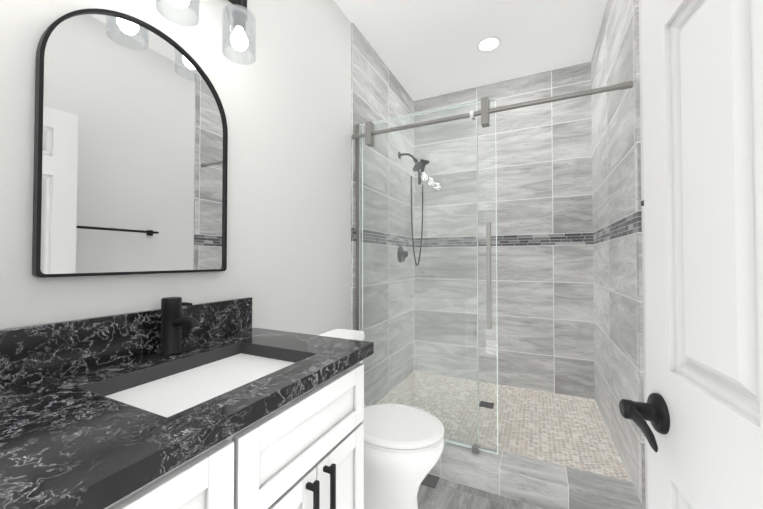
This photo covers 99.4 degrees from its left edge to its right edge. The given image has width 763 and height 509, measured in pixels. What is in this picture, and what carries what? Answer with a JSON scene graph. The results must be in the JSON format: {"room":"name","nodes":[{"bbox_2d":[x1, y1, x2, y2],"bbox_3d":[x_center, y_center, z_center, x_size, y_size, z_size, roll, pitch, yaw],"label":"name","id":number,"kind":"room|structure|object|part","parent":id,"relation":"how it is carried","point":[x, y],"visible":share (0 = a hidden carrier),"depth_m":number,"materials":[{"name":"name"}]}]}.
{"room":"bathroom","nodes":[
{"label":"bathroom","id":0,"kind":"room"},
{"bbox_2d":[0,0,350,334],"bbox_3d":[-0.484,-0.166,1.667,0.100,2.784,3.720,0,-1,26],"label":"wall","id":1,"kind":"structure","parent":0,"point":[285,97],"depth_m":1.42,"materials":[{"name":"paint"}]},
{"bbox_2d":[32,8,227,277],"bbox_3d":[-0.724,-0.329,1.025,0.022,0.778,0.530,0,-1,26],"label":"arched mirror","id":2,"kind":"object","parent":1,"relation":"attached to","point":[130,150],"visible":0.94,"depth_m":0.95,"materials":[{"name":"black mirror"}]},
{"bbox_2d":[155,0,199,26],"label":"sconce","id":3,"kind":"object","parent":1,"relation":"attached to","point":[181,4],"depth_m":0.98,"materials":[{"name":"clear"}]},
{"bbox_2d":[222,0,255,64],"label":"sconce","id":4,"kind":"object","parent":1,"relation":"attached to","point":[239,26],"depth_m":1.13,"materials":[{"name":"clear"}]},
{"bbox_3d":[-0.660,-0.953,0.994,0.173,0.275,0.730,0,-1,26],"label":"frame","id":5,"kind":"part","parent":4,"relation":"part of","materials":[{"name":"black"}]},
{"bbox_2d":[351,23,413,405],"bbox_3d":[0.060,-0.149,2.676,0.012,2.784,1.190,0,-1,26],"label":"wall tile","id":6,"kind":"structure","parent":1,"relation":"attached to","point":[378,92],"depth_m":2.55,"materials":[{"name":"tile"}]},
{"bbox_2d":[397,152,429,265],"bbox_3d":[0.288,-0.406,2.815,0.307,1.016,0.147,-1,-1,34],"label":"shower head","id":7,"kind":"object","parent":6,"relation":"attached to","point":[422,162],"depth_m":2.80,"materials":[{"name":"black metal"}]},
{"bbox_2d":[334,0,607,100],"bbox_3d":[0.287,-1.612,1.422,2.100,0.100,3.900,0,-1,26],"label":"ceiling","id":8,"kind":"structure","parent":0,"point":[424,49],"depth_m":2.30,"materials":[{"name":"paint"}]},
{"bbox_2d":[476,36,501,51],"bbox_3d":[0.789,-1.543,2.378,0.176,0.006,0.176,0,-1,26],"label":"recessed light","id":9,"kind":"object","parent":8,"relation":"in","point":[489,44],"visible":1,"depth_m":2.37,"materials":[{"name":"white plastic"}]},
{"bbox_2d":[417,474,543,508],"bbox_3d":[0.287,1.270,1.374,2.100,0.103,3.900,0,-1,26],"label":"floor","id":10,"kind":"structure","parent":0,"point":[435,492],"depth_m":1.62,"materials":[{"name":"tile"}]},
{"bbox_2d":[0,297,373,508],"bbox_3d":[-0.483,0.672,0.841,0.599,1.080,0.943,0,-1,26],"label":"bathroom vanity","id":11,"kind":"object","parent":10,"relation":"on","point":[174,403],"visible":1,"depth_m":0.76,"materials":[{"name":"black stone"}]},
{"bbox_2d":[141,297,199,361],"bbox_3d":[-0.615,0.222,0.991,0.156,0.175,0.165,0,-1,26],"label":"faucet","id":12,"kind":"object","parent":11,"relation":"on","point":[172,321],"depth_m":0.99,"materials":[{"name":"black metal"}]},
{"bbox_2d":[319,329,443,508],"bbox_3d":[-0.048,0.834,1.597,0.719,0.782,0.475,0,-1,26],"label":"toilet","id":13,"kind":"object","parent":10,"relation":"on","point":[403,446],"visible":0.5,"depth_m":1.43,"materials":[{"name":"ceramic"}]},
{"bbox_3d":[-0.276,0.643,1.709,0.213,0.397,0.475,0,-1,26],"label":"tank","id":14,"kind":"part","parent":13,"relation":"part of","materials":[{"name":"ceramic"}]},
{"bbox_2d":[376,371,642,508],"bbox_3d":[0.725,1.169,2.291,1.500,0.135,1.270,0,-1,26],"label":"shower floor","id":15,"kind":"structure","parent":10,"relation":"on","point":[557,451],"depth_m":1.87,"materials":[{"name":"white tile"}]},
{"bbox_2d":[352,81,632,454],"bbox_3d":[0.495,0.104,1.829,1.497,1.980,0.104,0,-1,26],"label":"glass shower door","id":16,"kind":"structure","parent":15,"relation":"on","point":[485,112],"depth_m":1.93,"materials":[{"name":"clear glass"}]},
{"bbox_3d":[0.242,0.106,1.969,0.878,1.973,0.039,0,-1,26],"label":"shower door glass","id":17,"kind":"part","parent":16,"relation":"part of","materials":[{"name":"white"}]},
{"bbox_2d":[639,0,647,508],"bbox_3d":[0.981,-0.178,0.967,0.100,2.784,3.720,0,-1,26],"label":"wall","id":18,"kind":"structure","parent":0,"point":[643,250],"depth_m":1.40,"materials":[{"name":"paint"}]},
{"bbox_2d":[591,0,645,508],"bbox_3d":[1.409,-0.160,1.992,0.012,2.784,1.260,0,-1,26],"label":"wall tile","id":19,"kind":"structure","parent":18,"relation":"attached to","point":[617,268],"depth_m":1.76,"materials":[{"name":"tile"}]},
{"bbox_3d":[-0.297,-0.191,0.176,1.524,2.784,0.110,0,-1,26],"label":"wall","id":20,"kind":"structure","parent":0,"visible":0},
{"bbox_2d":[641,0,762,508],"bbox_3d":[0.489,0.180,0.348,0.035,2.032,0.810,0,-1,19],"label":"door leaf","id":21,"kind":"structure","parent":20,"relation":"in","point":[702,74],"depth_m":0.54,"materials":[{"name":"paint"}]},
{"bbox_2d":[619,393,669,452],"bbox_3d":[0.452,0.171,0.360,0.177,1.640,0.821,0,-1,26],"label":"door handle","id":22,"kind":"object","parent":21,"relation":"attached to","point":[653,410],"depth_m":0.66,"materials":[{"name":"black metal"}]},
{"bbox_3d":[1.026,-0.144,2.942,1.724,2.784,0.100,0,-1,26],"label":"wall","id":23,"kind":"structure","parent":0,"visible":0},
{"bbox_2d":[414,62,594,399],"bbox_3d":[1.001,-0.145,2.892,1.524,2.784,0.012,0,-1,26],"label":"wall tile","id":24,"kind":"structure","parent":23,"relation":"attached to","point":[544,310],"depth_m":2.81,"materials":[{"name":"tile"}]}
]}

